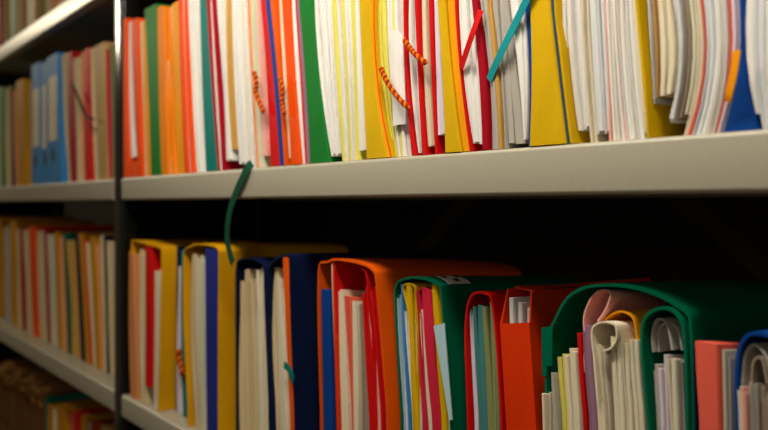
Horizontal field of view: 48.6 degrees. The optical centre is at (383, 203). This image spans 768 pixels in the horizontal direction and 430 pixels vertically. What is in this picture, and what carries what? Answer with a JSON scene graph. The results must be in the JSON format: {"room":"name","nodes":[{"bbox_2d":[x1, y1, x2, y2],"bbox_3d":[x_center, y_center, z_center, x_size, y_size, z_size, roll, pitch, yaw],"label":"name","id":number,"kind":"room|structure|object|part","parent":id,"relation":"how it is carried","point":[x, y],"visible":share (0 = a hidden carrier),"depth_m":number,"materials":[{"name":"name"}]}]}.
{"room":"archive room","nodes":[
{"label":"archive room","id":0,"kind":"room"},
{"bbox_2d":[64,197,767,281],"bbox_3d":[0.081,-0.175,1.898,0.060,2.750,6.200,0,0,-35],"label":"wall","id":1,"kind":"structure","parent":0,"point":[583,239],"depth_m":1.54,"materials":[{"name":"paint"}]},
{"bbox_3d":[-1.223,1.225,0.971,3.260,0.050,6.200,0,0,-35],"label":"floor","id":2,"kind":"structure","parent":0,"visible":0},
{"bbox_2d":[0,0,767,429],"bbox_3d":[-0.266,0.075,1.583,0.330,2.250,3.701,0,0,-35],"label":"shelving unit","id":3,"kind":"object","parent":2,"relation":"on","point":[680,170],"visible":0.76,"depth_m":1.27,"materials":[{"name":"paint"}]},
{"bbox_2d":[0,0,2,46],"bbox_3d":[-1.105,-0.621,2.703,0.235,0.301,0.104,0,0,-35],"label":"folder","id":4,"kind":"object","parent":3,"relation":"on","point":[1,1],"visible":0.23,"depth_m":2.60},
{"bbox_2d":[0,87,8,186],"bbox_3d":[-1.086,-0.207,2.675,0.235,0.313,0.204,0,0,-35],"label":"folder","id":5,"kind":"object","parent":3,"relation":"on","point":[2,89],"visible":0.09,"depth_m":2.56,"materials":[{"name":"cardboard"}]},
{"bbox_2d":[3,0,9,44],"bbox_3d":[-1.026,-0.621,2.592,0.237,0.301,0.105,0,0,-35],"label":"folder","id":6,"kind":"object","parent":3,"relation":"on","point":[6,3],"visible":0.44,"depth_m":2.53,"materials":[{"name":"paper"}]},
{"bbox_2d":[5,87,15,186],"bbox_3d":[-1.000,-0.198,2.556,0.239,0.295,0.118,0,0,-35],"label":"folder","id":7,"kind":"object","parent":3,"relation":"on","point":[9,125],"visible":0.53,"depth_m":2.49,"materials":[{"name":"cardboard"}]},
{"bbox_2d":[10,0,14,39],"bbox_3d":[-0.980,-0.621,2.527,0.235,0.301,0.077,0,0,-35],"label":"folder","id":8,"kind":"object","parent":3,"relation":"on","point":[12,2],"visible":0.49,"depth_m":2.45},
{"bbox_2d":[12,89,18,185],"bbox_3d":[-0.960,-0.191,2.502,0.236,0.281,0.111,0,0,-35],"label":"folder","id":9,"kind":"object","parent":3,"relation":"on","point":[16,154],"visible":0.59,"depth_m":2.44,"materials":[{"name":"brown cardboard"}]},
{"bbox_2d":[0,358,39,429],"bbox_3d":[-1.120,0.636,2.711,0.220,0.294,0.258,0,0,-35],"label":"bundle","id":10,"kind":"object","parent":3,"relation":"on","point":[17,365],"visible":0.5,"depth_m":2.64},
{"bbox_2d":[15,0,26,35],"bbox_3d":[-0.920,-0.621,2.441,0.237,0.300,0.155,0,0,-35],"label":"folder","id":11,"kind":"object","parent":3,"relation":"on","point":[20,5],"visible":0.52,"depth_m":2.38,"materials":[{"name":"beige cardboard"}]},
{"bbox_2d":[16,78,31,185],"bbox_3d":[-0.894,-0.199,2.408,0.239,0.296,0.202,0,0,-35],"label":"folder","id":12,"kind":"object","parent":3,"relation":"on","point":[23,86],"visible":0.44,"depth_m":2.34,"materials":[{"name":"gold paper"}]},
{"bbox_2d":[19,229,32,333],"bbox_3d":[-0.934,0.220,2.515,0.237,0.293,0.165,0,0,-35],"label":"folder","id":13,"kind":"object","parent":3,"relation":"on","point":[27,325],"visible":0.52,"depth_m":2.46,"materials":[{"name":"paper"}]},
{"bbox_3d":[-1.327,0.075,3.072,0.254,2.190,0.002,0,0,-35],"label":"panel","id":14,"kind":"part","parent":3,"relation":"part of","materials":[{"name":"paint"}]},
{"bbox_2d":[8,366,55,429],"bbox_3d":[-0.989,0.629,2.526,0.220,0.308,0.173,0,0,-35],"label":"bundle","id":15,"kind":"object","parent":3,"relation":"on","point":[32,374],"visible":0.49,"depth_m":2.46,"materials":[{"name":"brown paper"}]},
{"bbox_2d":[27,0,41,27],"bbox_3d":[-0.852,-0.621,2.346,0.235,0.301,0.104,0,0,-35],"label":"folder","id":16,"kind":"object","parent":3,"relation":"on","point":[34,7],"visible":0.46,"depth_m":2.25,"materials":[{"name":"beige cardboard"}]},
{"bbox_2d":[0,216,74,321],"bbox_3d":[-1.121,0.205,2.778,0.238,0.323,0.251,0,0,-35],"label":"folder","id":17,"kind":"object","parent":3,"relation":"on","point":[5,277],"visible":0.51,"depth_m":2.74,"materials":[{"name":"paper"}]},
{"bbox_2d":[31,62,43,184],"bbox_3d":[-0.814,-0.209,2.289,0.236,0.316,0.097,0,0,-35],"label":"binder","id":18,"kind":"object","parent":3,"relation":"on","point":[36,68],"visible":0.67,"depth_m":2.21,"materials":[{"name":"blue cardboard"}]},
{"bbox_2d":[41,61,47,183],"bbox_3d":[-0.762,-0.205,2.217,0.236,0.309,0.084,0,0,-35],"label":"binder","id":19,"kind":"object","parent":3,"relation":"on","point":[44,132],"visible":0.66,"depth_m":2.15,"materials":[{"name":"blue cardboard"}]},
{"bbox_2d":[42,0,51,16],"bbox_3d":[-0.761,-0.621,2.218,0.237,0.301,0.129,0,0,-35],"label":"folder","id":20,"kind":"object","parent":3,"relation":"on","point":[46,4],"visible":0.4,"depth_m":2.15,"materials":[{"name":"paper"}]},
{"bbox_2d":[10,220,94,328],"bbox_3d":[-1.007,0.209,2.618,0.237,0.314,0.166,0,0,-35],"label":"folder","id":21,"kind":"object","parent":3,"relation":"on","point":[16,306],"visible":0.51,"depth_m":2.57,"materials":[{"name":"paper"}]},
{"bbox_2d":[24,375,81,429],"bbox_3d":[-0.879,0.629,2.371,0.220,0.307,0.174,0,0,-35],"label":"bundle","id":22,"kind":"object","parent":3,"relation":"on","point":[52,385],"visible":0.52,"depth_m":2.31,"materials":[{"name":"brown paper"}]},
{"bbox_2d":[47,52,68,183],"bbox_3d":[-0.708,-0.208,2.136,0.236,0.314,0.140,0,0,-35],"label":"binder","id":23,"kind":"object","parent":3,"relation":"on","point":[57,151],"visible":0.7,"depth_m":2.05,"materials":[{"name":"blue cardboard"}]},
{"bbox_2d":[52,0,65,9],"bbox_3d":[-0.684,-0.621,2.108,0.236,0.301,0.180,0,0,-35],"label":"folder","id":24,"kind":"object","parent":3,"relation":"on","point":[55,3],"visible":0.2,"depth_m":2.07,"materials":[{"name":"pink paper"}]},
{"bbox_3d":[-1.209,0.075,3.156,0.035,2.250,0.044,0,0,-35],"label":"post","id":25,"kind":"part","parent":3,"relation":"part of","materials":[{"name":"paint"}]},
{"bbox_2d":[61,51,82,181],"bbox_3d":[-0.628,-0.205,2.036,0.238,0.308,0.189,0,0,-35],"label":"folder","id":26,"kind":"object","parent":3,"relation":"on","point":[71,61],"visible":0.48,"depth_m":1.96,"materials":[{"name":"paper"}]},
{"bbox_2d":[29,225,114,340],"bbox_3d":[-0.855,0.214,2.404,0.237,0.304,0.205,0,0,-35],"label":"folder","id":27,"kind":"object","parent":3,"relation":"on","point":[36,233],"visible":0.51,"depth_m":2.35,"materials":[{"name":"paper"}]},
{"bbox_2d":[44,228,114,346],"bbox_3d":[-0.775,0.217,2.291,0.236,0.299,0.142,0,0,-35],"label":"folder","id":28,"kind":"object","parent":3,"relation":"on","point":[49,250],"visible":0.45,"depth_m":2.24,"materials":[{"name":"beige paper"}]},
{"bbox_2d":[75,234,85,361],"bbox_3d":[-0.621,0.219,2.074,0.235,0.294,0.087,0,0,-35],"label":"folder","id":29,"kind":"object","parent":3,"relation":"on","point":[81,321],"visible":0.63,"depth_m":2.00,"materials":[{"name":"green cardboard"}]},
{"bbox_2d":[46,392,114,429],"bbox_3d":[-0.796,0.646,2.310,0.235,0.274,0.005,0,0,-35],"label":"folder","id":30,"kind":"object","parent":3,"relation":"on","point":[76,396],"visible":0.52,"depth_m":2.27,"materials":[{"name":"green cardboard"}]},
{"bbox_2d":[48,395,114,429],"bbox_3d":[-0.738,0.647,2.235,0.236,0.273,0.184,0,0,-35],"label":"folder","id":31,"kind":"object","parent":3,"relation":"on","point":[59,414],"visible":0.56,"depth_m":2.16,"materials":[{"name":"paper"}]},
{"bbox_2d":[64,232,102,358],"bbox_3d":[-0.660,0.219,2.130,0.237,0.294,0.152,0,0,-35],"label":"folder","id":32,"kind":"object","parent":3,"relation":"on","point":[71,285],"visible":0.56,"depth_m":2.08,"materials":[{"name":"gold paper"}]},
{"bbox_2d":[54,231,114,351],"bbox_3d":[-0.720,0.219,2.214,0.237,0.294,0.127,0,0,-35],"label":"folder","id":33,"kind":"object","parent":3,"relation":"on","point":[58,236],"visible":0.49,"depth_m":2.15,"materials":[{"name":"pink paper"}]},
{"bbox_2d":[71,48,98,180],"bbox_3d":[-0.555,-0.195,1.918,0.252,0.289,0.160,0,0,-35],"label":"folder","id":34,"kind":"object","parent":3,"relation":"on","point":[89,137],"visible":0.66,"depth_m":1.85,"materials":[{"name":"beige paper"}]},
{"bbox_3d":[-0.656,-0.224,1.847,0.006,0.096,0.159,0,0,-35],"label":"tie cord","id":35,"kind":"part","parent":34,"relation":"part of","materials":[{"name":"fabric"}]},
{"bbox_2d":[71,407,112,429],"bbox_3d":[-0.643,0.640,2.103,0.235,0.286,0.097,0,0,-35],"label":"folder","id":36,"kind":"object","parent":3,"relation":"on","point":[76,416],"visible":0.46,"depth_m":2.04,"materials":[{"name":"paper"}]},
{"bbox_2d":[78,232,114,365],"bbox_3d":[-0.589,0.217,2.030,0.237,0.297,0.138,0,0,-35],"label":"folder","id":37,"kind":"object","parent":3,"relation":"on","point":[84,238],"visible":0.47,"depth_m":1.97,"materials":[{"name":"paper"}]},
{"bbox_2d":[90,236,103,369],"bbox_3d":[-0.549,0.220,1.972,0.236,0.293,0.100,0,0,-35],"label":"folder","id":38,"kind":"object","parent":3,"relation":"on","point":[94,240],"visible":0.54,"depth_m":1.90,"materials":[{"name":"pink paper"}]},
{"bbox_2d":[81,411,114,429],"bbox_3d":[-0.595,0.640,2.039,0.236,0.286,0.079,0,0,-35],"label":"folder","id":39,"kind":"object","parent":3,"relation":"on","point":[86,419],"visible":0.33,"depth_m":1.99,"materials":[{"name":"paper"}]},
{"bbox_2d":[91,418,114,429],"bbox_3d":[-0.526,0.636,1.944,0.235,0.295,0.168,0,0,-35],"label":"folder","id":40,"kind":"object","parent":3,"relation":"on","point":[103,424],"visible":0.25,"depth_m":1.92,"materials":[{"name":"beige paper"}]},
{"bbox_2d":[94,42,114,179],"bbox_3d":[-0.496,-0.193,1.846,0.235,0.285,0.094,0,0,-35],"label":"folder","id":41,"kind":"object","parent":3,"relation":"on","point":[100,49],"visible":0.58,"depth_m":1.77,"materials":[{"name":"beige cardboard"}]},
{"bbox_2d":[100,234,114,371],"bbox_3d":[-0.523,0.217,1.934,0.235,0.299,0.057,0,0,-35],"label":"folder","id":42,"kind":"object","parent":3,"relation":"on","point":[102,235],"visible":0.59,"depth_m":1.86,"materials":[{"name":"paper"}]},
{"bbox_2d":[104,236,114,375],"bbox_3d":[-0.499,0.218,1.902,0.235,0.296,0.065,0,0,-35],"label":"folder","id":43,"kind":"object","parent":3,"relation":"on","point":[109,241],"visible":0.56,"depth_m":1.83,"materials":[{"name":"paper"}]},
{"bbox_2d":[106,44,114,178],"bbox_3d":[-0.468,-0.188,1.802,0.228,0.274,0.055,0,0,-35],"label":"folder","id":44,"kind":"object","parent":3,"relation":"on","point":[110,53],"visible":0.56,"depth_m":1.73,"materials":[{"name":"cardboard"}]},
{"bbox_3d":[-0.504,0.075,1.664,0.035,2.250,0.050,0,0,-35],"label":"post","id":45,"kind":"part","parent":3,"relation":"part of","materials":[{"name":"metal"}]},
{"bbox_2d":[123,18,145,177],"bbox_3d":[-0.374,-0.203,1.658,0.237,0.304,0.105,0,0,-35],"label":"folder","id":46,"kind":"object","parent":3,"relation":"on","point":[133,119],"visible":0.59,"depth_m":1.60,"materials":[{"name":"paper"}]},
{"bbox_2d":[140,20,152,175],"bbox_3d":[-0.337,-0.194,1.611,0.235,0.286,0.069,0,0,-35],"label":"folder","id":47,"kind":"object","parent":3,"relation":"on","point":[142,23],"visible":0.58,"depth_m":1.54,"materials":[{"name":"cardboard"}]},
{"bbox_2d":[145,4,170,175],"bbox_3d":[-0.315,-0.201,1.575,0.235,0.301,0.082,0,0,-35],"label":"folder","id":48,"kind":"object","parent":3,"relation":"on","point":[151,12],"visible":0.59,"depth_m":1.50,"materials":[{"name":"green cardboard"}]},
{"bbox_2d":[157,6,176,174],"bbox_3d":[-0.279,-0.197,1.527,0.238,0.293,0.079,0,0,-35],"label":"folder","id":49,"kind":"object","parent":3,"relation":"on","point":[164,16],"visible":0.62,"depth_m":1.46,"materials":[{"name":"cardboard"}]},
{"bbox_2d":[171,1,184,173],"bbox_3d":[-0.247,-0.195,1.486,0.235,0.289,0.074,0,0,-35],"label":"folder","id":50,"kind":"object","parent":3,"relation":"on","point":[174,8],"visible":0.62,"depth_m":1.42,"materials":[{"name":"paper"}]},
{"bbox_2d":[176,246,186,416],"bbox_3d":[-0.262,0.220,1.544,0.245,0.292,0.051,0,0,-35],"label":"folder","id":51,"kind":"object","parent":3,"relation":"on","point":[181,392],"visible":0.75,"depth_m":1.48,"materials":[{"name":"paper"}]},
{"bbox_3d":[-0.350,0.273,1.467,0.011,0.046,0.028,0,0,-35],"label":"tie cord","id":52,"kind":"part","parent":51,"relation":"part of","materials":[{"name":"orange fabric"}]},
{"bbox_2d":[129,240,258,410],"bbox_3d":[-0.344,0.217,1.626,0.240,0.298,0.171,0,0,-35],"label":"folder","id":53,"kind":"object","parent":3,"relation":"on","point":[152,263],"visible":0.48,"depth_m":1.54,"materials":[{"name":"paper"}]},
{"bbox_2d":[178,0,209,172],"bbox_3d":[-0.212,-0.201,1.432,0.239,0.301,0.111,0,0,-35],"label":"folder","id":54,"kind":"object","parent":3,"relation":"on","point":[188,10],"visible":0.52,"depth_m":1.37,"materials":[{"name":"paper"}]},
{"bbox_3d":[-0.386,0.075,1.748,0.254,2.190,0.002,0,0,-35],"label":"panel","id":55,"kind":"part","parent":3,"relation":"part of","materials":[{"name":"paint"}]},
{"bbox_2d":[200,0,222,170],"bbox_3d":[-0.176,-0.201,1.379,0.235,0.301,0.068,0,0,-35],"label":"folder","id":56,"kind":"object","parent":3,"relation":"on","point":[209,129],"visible":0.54,"depth_m":1.31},
{"bbox_2d":[207,0,259,265],"bbox_3d":[-0.133,-0.131,1.317,0.247,0.442,0.171,0,0,-35],"label":"file","id":57,"kind":"object","parent":3,"relation":"on","point":[228,36],"visible":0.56,"depth_m":1.26,"materials":[{"name":"white paper"}]},
{"bbox_2d":[235,257,275,429],"bbox_3d":[-0.099,0.223,1.323,0.237,0.287,0.112,0,0,-35],"label":"folder","id":58,"kind":"object","parent":3,"relation":"on","point":[253,402],"visible":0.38,"depth_m":1.26,"materials":[{"name":"paper"}]},
{"bbox_2d":[247,0,275,167],"bbox_3d":[-0.083,-0.201,1.243,0.246,0.301,0.074,0,0,-35],"label":"folder","id":59,"kind":"object","parent":3,"relation":"on","point":[255,24],"visible":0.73,"depth_m":1.18,"materials":[{"name":"white paper"}]},
{"bbox_3d":[-0.171,-0.153,1.161,0.007,0.063,0.036,0,0,-35],"label":"tie cord","id":60,"kind":"part","parent":59,"relation":"part of","materials":[{"name":"orange fabric"}]},
{"bbox_3d":[-0.268,0.075,1.832,0.035,2.250,0.050,0,0,-35],"label":"post","id":61,"kind":"part","parent":3,"relation":"part of","materials":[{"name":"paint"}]},
{"bbox_2d":[183,243,347,429],"bbox_3d":[-0.198,0.214,1.426,0.235,0.304,0.143,0,0,-35],"label":"folder","id":62,"kind":"object","parent":3,"relation":"on","point":[209,302],"visible":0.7,"depth_m":1.33,"materials":[{"name":"cardboard"}]},
{"bbox_2d":[261,0,279,165],"bbox_3d":[-0.061,-0.201,1.218,0.235,0.301,0.063,0,0,-35],"label":"folder","id":63,"kind":"object","parent":3,"relation":"on","point":[273,131],"visible":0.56,"depth_m":1.14,"materials":[{"name":"red cardboard"}]},
{"bbox_2d":[265,0,288,165],"bbox_3d":[-0.053,-0.201,1.207,0.235,0.301,0.066,0,0,-35],"label":"folder","id":64,"kind":"object","parent":3,"relation":"on","point":[268,5],"visible":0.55,"depth_m":1.13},
{"bbox_2d":[270,0,313,164],"bbox_3d":[-0.034,-0.201,1.173,0.245,0.301,0.112,0,0,-35],"label":"folder","id":65,"kind":"object","parent":3,"relation":"on","point":[286,19],"visible":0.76,"depth_m":1.09,"materials":[{"name":"paper"}]},
{"bbox_3d":[-0.132,-0.140,1.104,0.006,0.052,0.019,0,0,-35],"label":"tie cord","id":66,"kind":"part","parent":65,"relation":"part of","materials":[{"name":"orange fabric"}]},
{"bbox_2d":[299,0,342,163],"bbox_3d":[0.005,-0.201,1.127,0.235,0.301,0.085,0,0,-35],"label":"folder","id":67,"kind":"object","parent":3,"relation":"on","point":[320,152],"visible":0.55,"depth_m":1.05,"materials":[{"name":"green cardboard"}]},
{"bbox_2d":[267,252,429,429],"bbox_3d":[-0.044,0.216,1.207,0.244,0.301,0.091,0,0,-35],"label":"folder","id":68,"kind":"object","parent":3,"relation":"on","point":[292,279],"visible":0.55,"depth_m":1.13,"materials":[{"name":"paper"}]},
{"bbox_2d":[315,0,394,160],"bbox_3d":[0.053,-0.201,1.061,0.240,0.301,0.170,0,0,-35],"label":"folder","id":69,"kind":"object","parent":3,"relation":"on","point":[343,27],"visible":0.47,"depth_m":0.99,"materials":[{"name":"paper"}]},
{"bbox_2d":[372,0,411,156],"bbox_3d":[0.102,-0.201,0.983,0.248,0.301,0.077,0,0,-35],"label":"folder","id":70,"kind":"object","parent":3,"relation":"on","point":[387,15],"visible":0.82,"depth_m":0.92,"materials":[{"name":"paper"}]},
{"bbox_3d":[0.011,-0.124,0.903,0.006,0.052,0.053,0,0,-35],"label":"tie cord","id":71,"kind":"part","parent":70,"relation":"part of","materials":[{"name":"orange fabric"}]},
{"bbox_2d":[317,258,521,429],"bbox_3d":[0.059,0.217,1.099,0.240,0.299,0.160,0,0,-35],"label":"folder","id":72,"kind":"object","parent":3,"relation":"on","point":[359,384],"visible":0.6,"depth_m":1.04,"materials":[{"name":"cardboard"}]},
{"bbox_2d":[402,0,447,155],"bbox_3d":[0.133,-0.201,0.939,0.246,0.301,0.072,0,0,-35],"label":"folder","id":73,"kind":"object","parent":3,"relation":"on","point":[421,40],"visible":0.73,"depth_m":0.88,"materials":[{"name":"cardboard"}]},
{"bbox_3d":[0.032,-0.157,0.874,0.006,0.034,0.041,0,0,-35],"label":"tie cord","id":74,"kind":"part","parent":73,"relation":"part of","materials":[{"name":"orange fabric"}]},
{"bbox_2d":[438,0,473,152],"bbox_3d":[0.160,-0.201,0.906,0.238,0.301,0.057,0,0,-35],"label":"folder","id":75,"kind":"object","parent":3,"relation":"on","point":[456,137],"visible":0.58,"depth_m":0.83,"materials":[{"name":"yellow cardboard"}]},
{"bbox_2d":[455,0,491,150],"bbox_3d":[0.174,-0.201,0.884,0.244,0.301,0.059,0,0,-35],"label":"folder","id":76,"kind":"object","parent":3,"relation":"on","point":[471,41],"visible":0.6,"depth_m":0.81,"materials":[{"name":"paper"}]},
{"bbox_2d":[464,290,506,429],"bbox_3d":[0.199,0.228,0.938,0.236,0.277,0.061,0,0,-35],"label":"folder","id":77,"kind":"object","parent":3,"relation":"on","point":[485,399],"visible":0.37,"depth_m":0.87,"materials":[{"name":"paper"}]},
{"bbox_2d":[394,275,583,429],"bbox_3d":[0.139,0.223,1.006,0.242,0.286,0.108,0,0,-35],"label":"folder","id":78,"kind":"object","parent":3,"relation":"on","point":[430,311],"visible":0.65,"depth_m":0.94,"materials":[{"name":"cardboard"}]},
{"bbox_2d":[480,0,533,149],"bbox_3d":[0.198,-0.201,0.848,0.242,0.301,0.108,0,0,-35],"label":"bundle","id":79,"kind":"object","parent":3,"relation":"on","point":[507,23],"visible":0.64,"depth_m":0.77,"materials":[{"name":"white paper"}]},
{"bbox_2d":[530,0,568,146],"bbox_3d":[0.234,-0.201,0.800,0.235,0.301,0.049,0,0,-35],"label":"folder","id":80,"kind":"object","parent":3,"relation":"on","point":[548,128],"visible":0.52,"depth_m":0.73,"materials":[{"name":"yellow cardboard"}]},
{"bbox_2d":[500,277,679,429],"bbox_3d":[0.229,0.224,0.884,0.235,0.284,0.066,0,0,-35],"label":"box file","id":81,"kind":"object","parent":3,"relation":"on","point":[528,309],"visible":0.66,"depth_m":0.82,"materials":[{"name":"cardboard"}]},
{"bbox_3d":[0.134,0.239,0.816,0.002,0.253,0.064,0,0,-35],"label":"panel","id":82,"kind":"part","parent":81,"relation":"part of","materials":[{"name":"cardboard"}]},
{"bbox_3d":[0.217,0.225,0.902,0.233,0.282,0.024,0,0,-35],"label":"panel","id":83,"kind":"part","parent":81,"relation":"part of","materials":[{"name":"red cardboard"}]},
{"bbox_3d":[0.224,0.087,0.896,0.229,0.008,0.042,0,0,-35],"label":"lid","id":84,"kind":"part","parent":81,"relation":"part of","materials":[{"name":"cardboard"}]},
{"bbox_2d":[551,0,686,143],"bbox_3d":[0.264,-0.201,0.764,0.242,0.301,0.112,0,0,-35],"label":"folder","id":85,"kind":"object","parent":3,"relation":"on","point":[603,46],"visible":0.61,"depth_m":0.69,"materials":[{"name":"paper"}]},
{"bbox_2d":[542,280,767,429],"bbox_3d":[0.291,0.216,0.783,0.256,0.300,0.161,0,0,-35],"label":"folder","id":86,"kind":"object","parent":3,"relation":"on","point":[592,366],"visible":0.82,"depth_m":0.73,"materials":[{"name":"paper"}]},
{"bbox_2d":[640,306,691,429],"bbox_3d":[0.318,0.223,0.737,0.238,0.286,0.048,0,0,-35],"label":"folder","id":87,"kind":"object","parent":3,"relation":"on","point":[664,331],"visible":0.49,"depth_m":0.68,"materials":[{"name":"paper"}]},
{"bbox_2d":[647,0,697,123],"bbox_3d":[0.308,-0.206,0.711,0.238,0.290,0.055,0,0,-35],"label":"bundle","id":88,"kind":"object","parent":3,"relation":"on","point":[673,35],"visible":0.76,"depth_m":0.64,"materials":[{"name":"white paper"}]},
{"bbox_2d":[684,0,740,135],"bbox_3d":[0.324,-0.201,0.678,0.243,0.300,0.064,0,0,-35],"label":"bundle","id":89,"kind":"object","parent":3,"relation":"on","point":[718,21],"visible":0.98,"depth_m":0.61,"materials":[{"name":"white paper"}]},
{"bbox_2d":[693,341,739,429],"bbox_3d":[0.335,0.234,0.699,0.238,0.263,0.028,0,0,-35],"label":"folder","id":90,"kind":"object","parent":3,"relation":"on","point":[707,355],"visible":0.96,"depth_m":0.63,"materials":[{"name":"cardboard"}]},
{"bbox_2d":[722,349,736,429],"bbox_3d":[0.343,0.236,0.685,0.233,0.260,0.010,0,0,-35],"label":"bundle","id":91,"kind":"object","parent":3,"relation":"on","point":[728,355],"visible":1,"depth_m":0.62,"materials":[{"name":"white paper"}]},
{"bbox_2d":[724,0,763,132],"bbox_3d":[0.344,-0.201,0.661,0.235,0.301,0.028,0,0,-35],"label":"folder","id":92,"kind":"object","parent":3,"relation":"on","point":[742,116],"visible":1,"depth_m":0.59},
{"bbox_2d":[735,330,767,429],"bbox_3d":[0.357,0.227,0.652,0.239,0.278,0.046,0,0,-35],"label":"folder","id":93,"kind":"object","parent":3,"relation":"on","point":[751,361],"visible":1,"depth_m":0.60,"materials":[{"name":"paper"}]},
{"bbox_2d":[746,0,767,129],"bbox_3d":[0.355,-0.201,0.639,0.236,0.300,0.042,0,0,-35],"label":"bundle","id":94,"kind":"object","parent":3,"relation":"on","point":[757,10],"visible":1,"depth_m":0.58,"materials":[{"name":"white paper"}]}
]}

